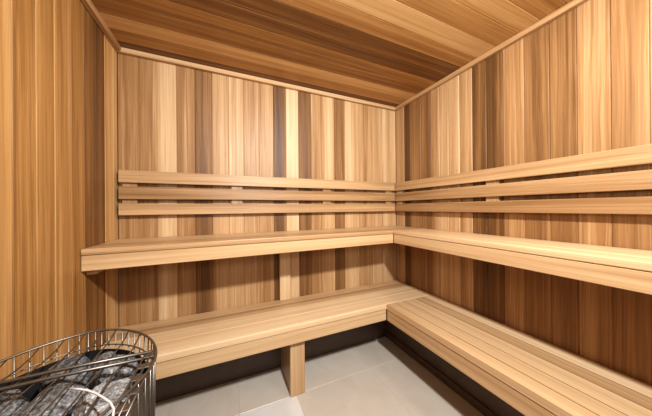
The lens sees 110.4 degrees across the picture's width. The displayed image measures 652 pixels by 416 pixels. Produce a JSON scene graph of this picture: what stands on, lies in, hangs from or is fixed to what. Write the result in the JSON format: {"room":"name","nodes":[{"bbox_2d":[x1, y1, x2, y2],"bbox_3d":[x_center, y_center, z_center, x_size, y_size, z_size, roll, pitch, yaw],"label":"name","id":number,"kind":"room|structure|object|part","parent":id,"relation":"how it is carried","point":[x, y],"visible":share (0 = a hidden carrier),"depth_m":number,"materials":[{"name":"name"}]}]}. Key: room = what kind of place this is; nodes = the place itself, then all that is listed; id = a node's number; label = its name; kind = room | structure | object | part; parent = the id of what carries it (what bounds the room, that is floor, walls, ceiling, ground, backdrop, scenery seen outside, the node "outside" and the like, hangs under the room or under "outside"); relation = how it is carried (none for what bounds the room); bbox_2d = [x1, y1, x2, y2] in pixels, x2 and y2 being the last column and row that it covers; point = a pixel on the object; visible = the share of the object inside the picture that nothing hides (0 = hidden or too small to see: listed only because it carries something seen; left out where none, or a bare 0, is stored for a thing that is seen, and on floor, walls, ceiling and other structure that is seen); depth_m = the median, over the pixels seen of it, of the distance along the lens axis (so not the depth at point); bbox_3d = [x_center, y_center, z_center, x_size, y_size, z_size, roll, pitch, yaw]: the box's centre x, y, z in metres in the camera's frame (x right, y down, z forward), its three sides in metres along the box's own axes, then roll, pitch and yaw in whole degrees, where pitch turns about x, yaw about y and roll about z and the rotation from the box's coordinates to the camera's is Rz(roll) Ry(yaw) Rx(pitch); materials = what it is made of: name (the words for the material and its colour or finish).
{"room":"sauna","nodes":[
{"label":"sauna","id":0,"kind":"room"},
{"bbox_2d":[0,0,118,379],"bbox_3d":[-0.607,0.090,0.065,0.020,1.869,2.450,0,0,-24],"label":"wall","id":1,"kind":"structure","parent":0,"point":[59,163],"depth_m":0.74,"materials":[{"name":"brown wood"}]},
{"bbox_2d":[81,0,120,50],"bbox_3d":[-0.587,-0.831,0.064,0.026,0.026,2.424,0,0,-24],"label":"trim","id":2,"kind":"structure","parent":1,"relation":"attached to","point":[88,4],"depth_m":1.00,"materials":[{"name":"brown wood"}]},
{"bbox_2d":[117,53,396,326],"bbox_3d":[-0.249,0.090,1.573,1.851,1.869,0.020,0,0,-24],"label":"wall","id":3,"kind":"structure","parent":0,"point":[172,118],"depth_m":1.44,"materials":[{"name":"brown wood"}]},
{"bbox_2d":[81,226,423,300],"bbox_3d":[-0.174,0.386,1.405,1.848,0.460,0.341,0,0,-24],"label":"bench","id":4,"kind":"object","parent":3,"relation":"attached to","point":[132,252],"visible":0.94,"depth_m":1.15,"materials":[{"name":"brown wood"}]},
{"bbox_3d":[-0.174,0.168,1.405,1.847,0.024,0.340,0,0,-24],"label":"seat","id":5,"kind":"part","parent":4,"relation":"part of","materials":[{"name":"brown wood"}]},
{"bbox_3d":[-0.278,0.400,1.529,0.072,0.434,0.030,0,0,-24],"label":"support post","id":6,"kind":"part","parent":4,"relation":"part of","materials":[{"name":"brown wood"}]},
{"bbox_2d":[118,170,394,214],"bbox_3d":[-0.254,-0.085,1.536,1.784,0.235,0.042,0,0,-24],"label":"slatted backrest","id":7,"kind":"object","parent":3,"relation":"attached to","point":[130,192],"visible":1,"depth_m":1.39,"materials":[{"name":"brown wood"}]},
{"bbox_2d":[116,47,396,110],"bbox_3d":[-0.246,-0.832,1.553,1.851,0.026,0.026,0,0,-24],"label":"trim","id":8,"kind":"structure","parent":3,"relation":"attached to","point":[125,51],"depth_m":1.42,"materials":[{"name":"brown wood"}]},
{"bbox_2d":[155,320,384,402],"bbox_3d":[-0.307,0.838,1.494,1.671,0.372,0.072,0,0,-24],"label":"baseboard","id":9,"kind":"structure","parent":3,"relation":"attached to","point":[181,384],"depth_m":1.38,"materials":[{"name":"brown wood"}]},
{"bbox_2d":[155,336,483,415],"bbox_3d":[0.256,1.044,0.442,1.891,0.050,2.490,0,0,-24],"label":"floor","id":10,"kind":"structure","parent":0,"point":[376,377],"depth_m":1.25,"materials":[{"name":"tile"}]},
{"bbox_2d":[0,328,157,415],"bbox_3d":[-0.486,0.661,0.378,0.334,0.726,0.399,0,0,-24],"label":"heater","id":11,"kind":"object","parent":10,"relation":"on","point":[140,400],"depth_m":0.43,"materials":[{"name":"metal"}]},
{"bbox_3d":[-0.583,0.366,0.406,0.084,0.060,0.073,0,0,40],"label":"heater stone","id":12,"kind":"part","parent":11,"relation":"part of","materials":[{"name":"grey stone"}]},
{"bbox_3d":[-0.485,0.356,0.408,0.082,0.064,0.084,0,0,-24],"label":"heater stone","id":13,"kind":"part","parent":11,"relation":"part of","materials":[{"name":"grey stone"}]},
{"bbox_3d":[-0.539,0.357,0.480,0.064,0.072,0.082,0,0,3],"label":"heater stone","id":14,"kind":"part","parent":11,"relation":"part of","materials":[{"name":"grey stone"}]},
{"bbox_3d":[-0.354,0.299,0.344,0.154,0.003,0.036,0,0,36],"label":"wire handle","id":15,"kind":"part","parent":11,"relation":"part of","materials":[{"name":"metal"}]},
{"bbox_3d":[-0.393,0.361,0.397,0.086,0.082,0.100,0,0,-24],"label":"heater stone","id":16,"kind":"part","parent":11,"relation":"part of","materials":[{"name":"grey stone"}]},
{"bbox_3d":[-0.507,0.359,0.520,0.050,0.046,0.054,0,0,-24],"label":"heater stone","id":17,"kind":"part","parent":11,"relation":"part of","materials":[{"name":"grey stone"}]},
{"bbox_3d":[-0.456,0.353,0.488,0.074,0.067,0.081,0,0,42],"label":"heater stone","id":18,"kind":"part","parent":11,"relation":"part of","materials":[{"name":"grey stone"}]},
{"bbox_2d":[100,280,430,396],"bbox_3d":[-0.163,0.819,1.390,1.847,0.405,0.373,0,0,-24],"label":"bench","id":19,"kind":"object","parent":10,"relation":"on","point":[188,343],"visible":0.79,"depth_m":1.23,"materials":[{"name":"brown wood"}]},
{"bbox_3d":[-0.214,0.837,1.372,0.074,0.371,0.221,0,0,-24],"label":"panel","id":20,"kind":"part","parent":19,"relation":"part of","materials":[{"name":"brown wood"}]},
{"bbox_3d":[-0.162,0.836,1.254,0.082,0.371,0.038,0,0,-24],"label":"leg","id":21,"kind":"part","parent":19,"relation":"part of","materials":[{"name":"brown wood"}]},
{"bbox_2d":[91,0,571,106],"bbox_3d":[0.242,-0.860,0.444,1.891,0.020,2.450,0,0,-24],"label":"ceiling","id":22,"kind":"structure","parent":0,"point":[386,52],"depth_m":1.11,"materials":[{"name":"brown wood"}]},
{"bbox_2d":[396,0,651,384],"bbox_3d":[1.105,0.079,0.820,0.020,1.869,2.450,0,0,-24],"label":"wall","id":23,"kind":"structure","parent":0,"point":[579,83],"depth_m":1.02,"materials":[{"name":"brown wood"}]},
{"bbox_2d":[385,309,524,415],"bbox_3d":[1.018,0.827,0.778,0.184,0.372,2.450,0,0,-24],"label":"baseboard","id":24,"kind":"structure","parent":23,"relation":"attached to","point":[479,397],"depth_m":1.27,"materials":[{"name":"brown wood"}]},
{"bbox_2d":[396,0,587,109],"bbox_3d":[1.083,-0.843,0.800,0.026,0.026,2.424,0,0,-24],"label":"trim","id":25,"kind":"structure","parent":23,"relation":"attached to","point":[572,4],"depth_m":1.16,"materials":[{"name":"brown wood"}]},
{"bbox_2d":[387,295,651,415],"bbox_3d":[0.987,0.658,0.568,0.398,0.103,2.080,0,0,-24],"label":"bench","id":26,"kind":"object","parent":23,"relation":"attached to","point":[535,376],"visible":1,"depth_m":0.89,"materials":[{"name":"brown wood"}]},
{"bbox_2d":[394,228,651,294],"bbox_3d":[1.025,0.376,0.620,0.288,0.460,2.143,0,0,-24],"label":"bench","id":27,"kind":"object","parent":23,"relation":"attached to","point":[616,267],"visible":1,"depth_m":0.82,"materials":[{"name":"brown wood"}]},
{"bbox_3d":[1.023,0.158,0.620,0.286,0.024,2.143,0,0,-24],"label":"seat","id":28,"kind":"part","parent":27,"relation":"part of","materials":[{"name":"brown wood"}]},
{"bbox_2d":[395,144,651,214],"bbox_3d":[1.075,-0.095,0.808,0.042,0.235,2.442,0,0,-24],"label":"slatted backrest","id":29,"kind":"object","parent":23,"relation":"attached to","point":[494,189],"visible":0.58,"depth_m":0.99,"materials":[{"name":"brown wood"}]}
]}

